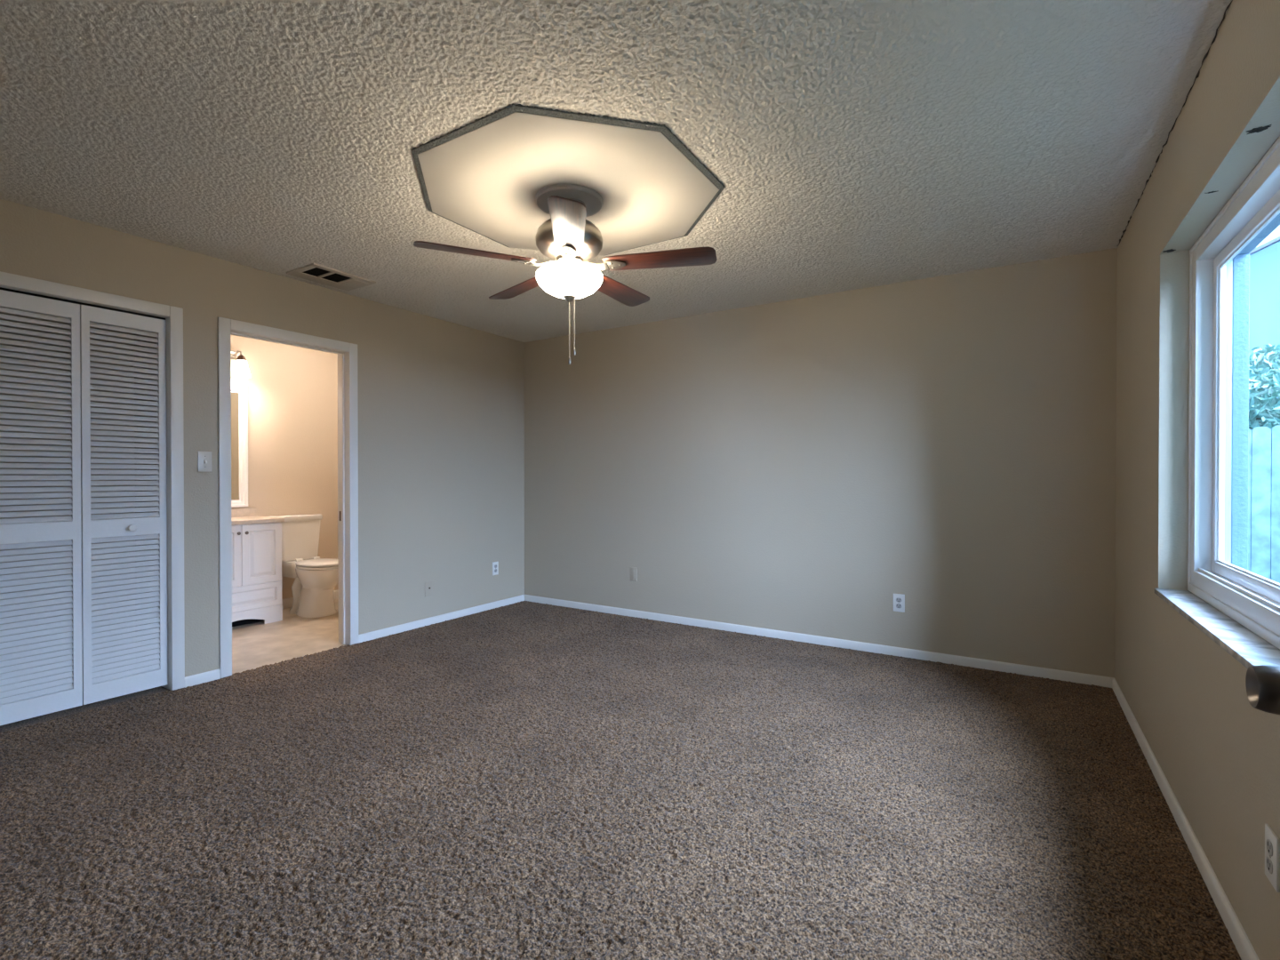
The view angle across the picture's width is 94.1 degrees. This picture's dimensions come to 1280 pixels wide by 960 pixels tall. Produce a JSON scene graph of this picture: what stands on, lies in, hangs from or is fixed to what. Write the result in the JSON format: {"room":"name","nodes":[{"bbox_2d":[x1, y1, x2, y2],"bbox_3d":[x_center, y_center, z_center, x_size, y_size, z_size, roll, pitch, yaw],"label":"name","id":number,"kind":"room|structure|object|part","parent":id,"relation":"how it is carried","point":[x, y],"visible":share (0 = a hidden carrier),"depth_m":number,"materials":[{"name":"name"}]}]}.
{"room":"empty bedroom","nodes":[
{"label":"empty bedroom","id":0,"kind":"room"},
{"bbox_2d":[0,307,158,692],"bbox_3d":[-3.156,-0.115,3.179,0.685,2.740,1.060,0,0,32],"label":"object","id":1,"kind":"structure","parent":0,"point":[4,308],"depth_m":3.43,"materials":[{"name":"beige paint"}]},
{"bbox_2d":[0,199,524,678],"bbox_3d":[-2.252,-0.020,3.874,0.115,2.540,4.394,0,0,32],"label":"wall","id":2,"kind":"structure","parent":0,"point":[441,403],"depth_m":4.37,"materials":[{"name":"beige paint"}]},
{"bbox_2d":[0,287,167,725],"bbox_3d":[-2.785,0.120,2.966,0.066,2.013,0.716,0,0,32],"label":"door","id":3,"kind":"structure","parent":2,"relation":"in","point":[80,527],"depth_m":2.97,"materials":[{"name":"white paint"}]},
{"bbox_3d":[-2.894,0.127,2.825,0.030,2.000,0.360,0,0,32],"label":"panel","id":4,"kind":"part","parent":3,"relation":"part of","materials":[{"name":"white paint"}]},
{"bbox_3d":[-2.704,0.125,3.130,0.030,2.000,0.350,0,0,32],"label":"panel","id":5,"kind":"part","parent":3,"relation":"part of","materials":[{"name":"white paint"}]},
{"bbox_3d":[-2.667,0.251,3.127,0.036,0.039,0.039,0,0,32],"label":"knob","id":6,"kind":"part","parent":3,"relation":"part of","materials":[{"name":"white paint"}]},
{"bbox_2d":[0,271,184,690],"bbox_3d":[-2.804,0.105,2.977,0.134,2.103,0.840,0,0,32],"label":"door frame","id":7,"kind":"structure","parent":2,"relation":"attached to","point":[173,316],"depth_m":3.26,"materials":[{"name":"white paint"}]},
{"bbox_2d":[184,668,220,687],"bbox_3d":[-2.486,1.125,3.384,0.012,0.056,0.174,0,0,32],"label":"baseboard","id":8,"kind":"structure","parent":2,"relation":"attached to","point":[213,675],"depth_m":3.38,"materials":[{"name":"white paint"}]},
{"bbox_2d":[197,451,211,471],"bbox_3d":[-2.473,-0.105,3.389,0.021,0.115,0.070,0,0,32],"label":"light switch","id":9,"kind":"object","parent":2,"relation":"attached to","point":[204,458],"visible":1,"depth_m":3.39,"materials":[{"name":"beige plastic"}]},
{"bbox_2d":[217,316,358,678],"bbox_3d":[-2.266,0.102,3.851,0.145,2.097,0.862,0,0,32],"label":"door frame","id":10,"kind":"structure","parent":2,"relation":"attached to","point":[348,419],"depth_m":4.03,"materials":[{"name":"white paint"}]},
{"bbox_3d":[-2.322,0.103,3.885,0.014,2.095,0.858,0,0,32],"label":"casing","id":11,"kind":"part","parent":10,"relation":"part of","materials":[{"name":"white paint"}]},
{"bbox_2d":[424,581,432,597],"bbox_3d":[-1.665,0.860,4.700,0.013,0.115,0.070,0,0,32],"label":"cable plate","id":12,"kind":"object","parent":2,"relation":"attached to","point":[428,586],"visible":1,"depth_m":4.70,"materials":[{"name":"beige plastic"}]},
{"bbox_2d":[358,594,524,643],"bbox_3d":[-1.540,1.115,4.903,0.012,0.056,1.680,0,0,32],"label":"baseboard","id":13,"kind":"structure","parent":2,"relation":"attached to","point":[370,636],"depth_m":4.75,"materials":[{"name":"white paint"}]},
{"bbox_2d":[492,561,498,575],"bbox_3d":[-1.288,0.788,5.309,0.008,0.115,0.070,0,0,32],"label":"wall outlet","id":14,"kind":"object","parent":2,"relation":"attached to","point":[495,565],"visible":1,"depth_m":5.30,"materials":[{"name":"white plastic"}]},
{"bbox_2d":[230,334,338,599],"bbox_3d":[-3.298,-0.029,5.201,0.100,2.540,2.100,0,0,32],"label":"wall","id":15,"kind":"structure","parent":0,"point":[292,390],"depth_m":5.37,"materials":[{"name":"beige paint"}]},
{"bbox_2d":[231,381,248,507],"bbox_3d":[-3.446,-0.292,4.832,0.036,1.042,0.492,0,0,32],"label":"wall mirror","id":16,"kind":"object","parent":15,"relation":"attached to","point":[239,390],"visible":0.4,"depth_m":4.99,"materials":[{"name":"white paint"}]},
{"bbox_3d":[-3.458,-0.281,4.840,0.004,0.897,0.361,0,0,32],"label":"glass","id":17,"kind":"part","parent":16,"relation":"part of","materials":[{"name":"white mirror"}]},
{"bbox_3d":[-3.446,-0.803,4.829,0.036,0.022,0.492,0,0,32],"label":"crown","id":18,"kind":"part","parent":16,"relation":"part of","materials":[{"name":"white paint"}]},
{"bbox_2d":[230,350,251,377],"bbox_3d":[-3.377,-0.960,4.784,0.200,0.223,0.422,0,0,32],"label":"vanity light","id":19,"kind":"object","parent":15,"relation":"attached to","point":[241,370],"visible":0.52,"depth_m":4.87,"materials":[{"name":"white glass"}]},
{"bbox_3d":[-3.453,-1.036,4.831,0.022,0.070,0.360,0,0,32],"label":"plate","id":20,"kind":"part","parent":19,"relation":"part of","materials":[{"name":"silver metal"}]},
{"bbox_3d":[-3.318,-1.043,4.918,0.126,0.054,0.016,0,0,32],"label":"arm","id":21,"kind":"part","parent":19,"relation":"part of","materials":[{"name":"silver metal"}]},
{"bbox_3d":[-3.271,-0.915,4.889,0.132,0.132,0.132,0,0,32],"label":"lamp shade","id":22,"kind":"part","parent":19,"relation":"part of","materials":[{"name":"white glass"}]},
{"bbox_2d":[231,507,255,517],"bbox_3d":[-3.452,0.274,4.841,0.020,0.070,0.613,0,0,32],"label":"backsplash","id":23,"kind":"structure","parent":15,"relation":"attached to","point":[248,511],"depth_m":5.01,"materials":[{"name":"beige stone"}]},
{"bbox_2d":[281,589,338,608],"bbox_3d":[-3.250,1.103,5.179,0.012,0.085,1.900,0,0,32],"label":"baseboard","id":24,"kind":"structure","parent":15,"relation":"attached to","point":[287,603],"depth_m":5.34,"materials":[{"name":"white paint"}]},
{"bbox_2d":[0,0,1231,342],"bbox_3d":[-0.333,-1.279,2.681,4.415,0.005,4.194,0,0,32],"label":"ceiling","id":25,"kind":"structure","parent":0,"point":[852,145],"depth_m":2.09,"materials":[{"name":"beige paint"}]},
{"bbox_2d":[286,262,375,290],"bbox_3d":[-1.951,-1.281,3.773,0.312,0.016,0.407,0,0,32],"label":"ceiling vent","id":26,"kind":"object","parent":25,"relation":"in","point":[314,272],"visible":1,"depth_m":3.75,"materials":[{"name":"white metal"}]},
{"bbox_3d":[-1.855,-1.275,3.871,0.152,0.003,0.100,0,0,32],"label":"damper plate","id":27,"kind":"part","parent":26,"relation":"part of","materials":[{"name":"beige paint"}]},
{"bbox_2d":[411,103,724,255],"bbox_3d":[-0.317,-1.275,2.704,1.289,0.022,1.289,0,0,32],"label":"ceiling panel","id":28,"kind":"object","parent":25,"relation":"attached to","point":[484,176],"visible":0.93,"depth_m":2.46,"materials":[{"name":"beige paint"}]},
{"bbox_2d":[413,184,716,364],"bbox_3d":[-0.294,-0.894,2.737,1.318,0.740,1.263,0,0,32],"label":"ceiling fan","id":29,"kind":"object","parent":28,"relation":"hanging from","point":[567,238],"visible":1,"depth_m":2.59,"materials":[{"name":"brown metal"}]},
{"bbox_3d":[-0.695,-0.964,2.524,0.495,0.006,0.138,0,11,-24],"label":"blade","id":30,"kind":"part","parent":29,"relation":"part of","materials":[{"name":"brown wood"}]},
{"bbox_3d":[-0.595,-0.967,2.999,0.138,0.006,0.495,-15,10,-41],"label":"blade","id":31,"kind":"part","parent":29,"relation":"part of","materials":[{"name":"brown wood"}]},
{"bbox_3d":[-0.461,-0.966,2.628,0.212,0.035,0.072,0,11,-24],"label":"blade arm","id":32,"kind":"part","parent":29,"relation":"part of","materials":[{"name":"silver metal"}]},
{"bbox_3d":[-0.275,-0.962,2.282,0.138,0.006,0.495,11,-1,-6],"label":"blade","id":33,"kind":"part","parent":29,"relation":"part of","materials":[{"name":"brown wood"}]},
{"bbox_3d":[-0.302,-0.965,2.538,0.072,0.035,0.212,11,-1,-6],"label":"blade arm","id":34,"kind":"part","parent":29,"relation":"part of","materials":[{"name":"silver metal"}]},
{"bbox_3d":[-0.319,-0.885,2.693,0.302,0.110,0.302,0,0,32],"label":"lamp shade","id":35,"kind":"part","parent":29,"relation":"part of","materials":[{"name":"white glass"}]},
{"bbox_3d":[-0.319,-0.689,2.694,0.006,0.274,0.006,0,0,32],"label":"pull chain","id":36,"kind":"part","parent":29,"relation":"part of","materials":[{"name":"silver metal"}]},
{"bbox_3d":[-0.297,-0.709,2.694,0.006,0.234,0.006,0,0,32],"label":"pull chain","id":37,"kind":"part","parent":29,"relation":"part of","materials":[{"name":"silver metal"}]},
{"bbox_3d":[-0.166,-0.966,2.661,0.212,0.035,0.072,0,-11,12],"label":"blade arm","id":38,"kind":"part","parent":29,"relation":"part of","materials":[{"name":"silver metal"}]},
{"bbox_3d":[-0.113,-0.967,3.050,0.138,0.006,0.495,-12,-6,29],"label":"blade","id":39,"kind":"part","parent":29,"relation":"part of","materials":[{"name":"brown wood"}]},
{"bbox_3d":[0.085,-0.964,2.607,0.495,0.006,0.138,0,-11,12],"label":"blade","id":40,"kind":"part","parent":29,"relation":"part of","materials":[{"name":"brown wood"}]},
{"bbox_2d":[1116,0,1232,246],"bbox_3d":[1.828,-1.268,2.001,0.012,0.014,2.945,0,0,32],"label":"crack","id":41,"kind":"structure","parent":25,"relation":"attached to","point":[1228,5],"depth_m":1.98,"materials":[{"name":"paint"}]},
{"bbox_2d":[0,599,1241,959],"bbox_3d":[-1.425,1.218,2.436,6.213,0.125,5.974,0,0,32],"label":"floor","id":42,"kind":"structure","parent":0,"point":[524,780],"depth_m":2.10,"materials":[{"name":"brown carpet"}]},
{"bbox_2d":[231,507,284,626],"bbox_3d":[-3.258,0.694,4.726,0.475,0.909,0.617,0,0,32],"label":"bathroom vanity","id":43,"kind":"object","parent":42,"relation":"on","point":[256,541],"visible":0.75,"depth_m":4.72,"materials":[{"name":"white paint"}]},
{"bbox_3d":[-3.167,0.586,4.489,0.020,0.472,0.290,0,0,32],"label":"cabinet door","id":44,"kind":"part","parent":43,"relation":"part of","materials":[{"name":"white paint"}]},
{"bbox_3d":[-3.087,0.920,4.620,0.020,0.189,0.591,0,0,32],"label":"drawer","id":45,"kind":"part","parent":43,"relation":"part of","materials":[{"name":"white paint"}]},
{"bbox_2d":[231,515,284,525],"bbox_3d":[-3.263,0.327,4.726,0.463,0.034,0.617,0,0,32],"label":"countertop","id":46,"kind":"structure","parent":43,"relation":"on","point":[240,520],"depth_m":4.74,"materials":[{"name":"beige stone"}]},
{"bbox_3d":[-3.010,0.584,4.742,0.020,0.472,0.298,0,0,32],"label":"cabinet door","id":47,"kind":"part","parent":43,"relation":"part of","materials":[{"name":"white paint"}]},
{"bbox_2d":[269,513,338,617],"bbox_3d":[-2.818,0.739,5.133,0.746,0.856,0.390,0,0,32],"label":"toilet","id":48,"kind":"object","parent":42,"relation":"on","point":[312,588],"visible":0.79,"depth_m":5.07,"materials":[{"name":"white ceramic"}]},
{"bbox_3d":[-3.048,0.334,5.274,0.204,0.048,0.390,0,0,32],"label":"tank lid","id":49,"kind":"part","parent":48,"relation":"part of","materials":[{"name":"white ceramic"}]},
{"bbox_3d":[-3.048,0.530,5.275,0.188,0.342,0.366,0,0,32],"label":"tank","id":50,"kind":"part","parent":48,"relation":"part of","materials":[{"name":"white ceramic"}]},
{"bbox_3d":[-2.694,0.722,5.056,0.445,0.019,0.376,0,0,32],"label":"seat","id":51,"kind":"part","parent":48,"relation":"part of","materials":[{"name":"white plastic"}]},
{"bbox_3d":[-2.698,0.695,5.058,0.455,0.028,0.376,0,0,32],"label":"seat lid","id":52,"kind":"part","parent":48,"relation":"part of","materials":[{"name":"white plastic"}]},
{"bbox_2d":[523,248,1117,683],"bbox_3d":[0.803,-0.024,4.512,4.595,2.540,0.120,0,0,32],"label":"wall","id":53,"kind":"structure","parent":0,"point":[947,444],"depth_m":4.02,"materials":[{"name":"beige paint"}]},
{"bbox_2d":[630,567,637,581],"bbox_3d":[-0.054,0.788,4.976,0.070,0.115,0.007,0,0,32],"label":"blank plate","id":54,"kind":"object","parent":53,"relation":"attached to","point":[633,570],"visible":1,"depth_m":4.97,"materials":[{"name":"beige plastic"}]},
{"bbox_2d":[523,594,1114,687],"bbox_3d":[0.768,1.118,4.463,4.394,0.056,0.012,0,0,32],"label":"baseboard","id":55,"kind":"structure","parent":53,"relation":"attached to","point":[948,659],"depth_m":4.03,"materials":[{"name":"white paint"}]},
{"bbox_2d":[893,593,904,612],"bbox_3d":[1.690,0.803,3.888,0.070,0.115,0.008,0,0,32],"label":"wall outlet","id":56,"kind":"object","parent":53,"relation":"attached to","point":[899,600],"visible":1,"depth_m":3.88,"materials":[{"name":"white plastic"}]},
{"bbox_2d":[1114,0,1279,959],"bbox_3d":[1.209,0.001,0.787,0.235,2.540,5.974,0,0,32],"label":"wall","id":57,"kind":"structure","parent":0,"point":[1219,754],"depth_m":2.04,"materials":[{"name":"beige paint"}]},
{"bbox_2d":[1162,248,1175,252],"bbox_3d":[2.038,-0.881,2.295,0.039,0.008,0.048,0,0,32],"label":"chip","id":58,"kind":"object","parent":57,"relation":"attached to","point":[1171,250],"visible":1,"depth_m":2.29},
{"bbox_2d":[1112,678,1259,959],"bbox_3d":[1.523,1.138,1.533,0.012,0.056,4.161,0,0,32],"label":"baseboard","id":59,"kind":"structure","parent":57,"relation":"attached to","point":[1243,944],"depth_m":1.82,"materials":[{"name":"white paint"}]},
{"bbox_2d":[1154,588,1279,669],"bbox_3d":[1.578,0.442,1.509,0.124,0.021,1.902,0,0,32],"label":"window sill","id":60,"kind":"structure","parent":57,"relation":"attached to","point":[1242,644],"depth_m":1.71,"materials":[{"name":"white stone"}]},
{"bbox_2d":[1187,136,1279,648],"bbox_3d":[1.674,-0.224,1.445,0.153,1.309,1.904,0,0,32],"label":"window","id":61,"kind":"structure","parent":57,"relation":"in","point":[1219,574],"depth_m":2.17,"materials":[{"name":"white plastic"}]},
{"bbox_3d":[1.893,-0.237,1.814,0.026,1.156,0.918,0,0,32],"label":"sash","id":62,"kind":"part","parent":61,"relation":"part of","materials":[{"name":"white plastic"}]},
{"bbox_3d":[1.720,-0.224,1.416,0.044,1.309,1.904,0,0,32],"label":"exterior trim","id":63,"kind":"part","parent":61,"relation":"part of","materials":[{"name":"paint"}]},
{"bbox_2d":[1246,124,1271,134],"bbox_3d":[1.547,-0.876,1.490,0.046,0.008,0.045,0,0,32],"label":"chip","id":64,"kind":"object","parent":57,"relation":"attached to","point":[1259,129],"visible":1,"depth_m":1.49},
{"bbox_2d":[1264,823,1279,892],"bbox_3d":[1.386,0.828,1.307,0.008,0.115,0.070,0,0,32],"label":"wall outlet","id":65,"kind":"object","parent":57,"relation":"attached to","point":[1272,842],"visible":1,"depth_m":1.30,"materials":[{"name":"white plastic"}]},
{"bbox_2d":[1265,856,1272,874],"bbox_3d":[1.384,0.847,1.309,0.002,0.029,0.034,0,0,32],"label":"receptacle","id":66,"kind":"object","parent":65,"relation":"attached to","point":[1268,860],"depth_m":1.31,"materials":[{"name":"white plastic"}]},
{"bbox_2d":[1266,839,1272,855],"bbox_3d":[1.384,0.808,1.309,0.002,0.029,0.034,0,0,32],"label":"receptacle","id":67,"kind":"object","parent":65,"relation":"attached to","point":[1269,842],"depth_m":1.31,"materials":[{"name":"white plastic"}]},
{"bbox_2d":[1245,664,1279,715],"bbox_3d":[0.511,0.152,0.287,0.113,2.005,0.883,0,0,32],"label":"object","id":68,"kind":"structure","parent":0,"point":[1262,682],"depth_m":0.64,"materials":[{"name":"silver metal"}]},
{"bbox_2d":[1248,224,1279,519],"bbox_3d":[11.056,-1.419,9.602,6.900,5.420,4.590,0,0,32],"label":"sky","id":69,"kind":"structure","parent":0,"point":[1265,259],"depth_m":8.67,"materials":[{"name":"white"}]},
{"label":"outside","id":70,"kind":"structure","parent":0,"visible":0},
{"bbox_3d":[13.974,1.362,6.619,15.272,0.100,34.000,0,0,32],"label":"ground","id":71,"kind":"structure","parent":70,"visible":0},
{"bbox_2d":[1248,424,1279,583],"bbox_3d":[7.463,0.383,5.549,5.290,1.872,0.152,0,0,32],"label":"fence","id":72,"kind":"object","parent":71,"relation":"on","point":[1264,442],"visible":0.12,"depth_m":6.12,"materials":[{"name":"blue wood"}]},
{"bbox_2d":[1248,344,1279,487],"bbox_3d":[8.120,-0.234,7.442,2.172,3.089,2.152,0,0,32],"label":"leafy tree","id":73,"kind":"object","parent":71,"relation":"on","point":[1260,415],"visible":0.17,"depth_m":7.11,"materials":[{"name":"green plant"}]}
]}

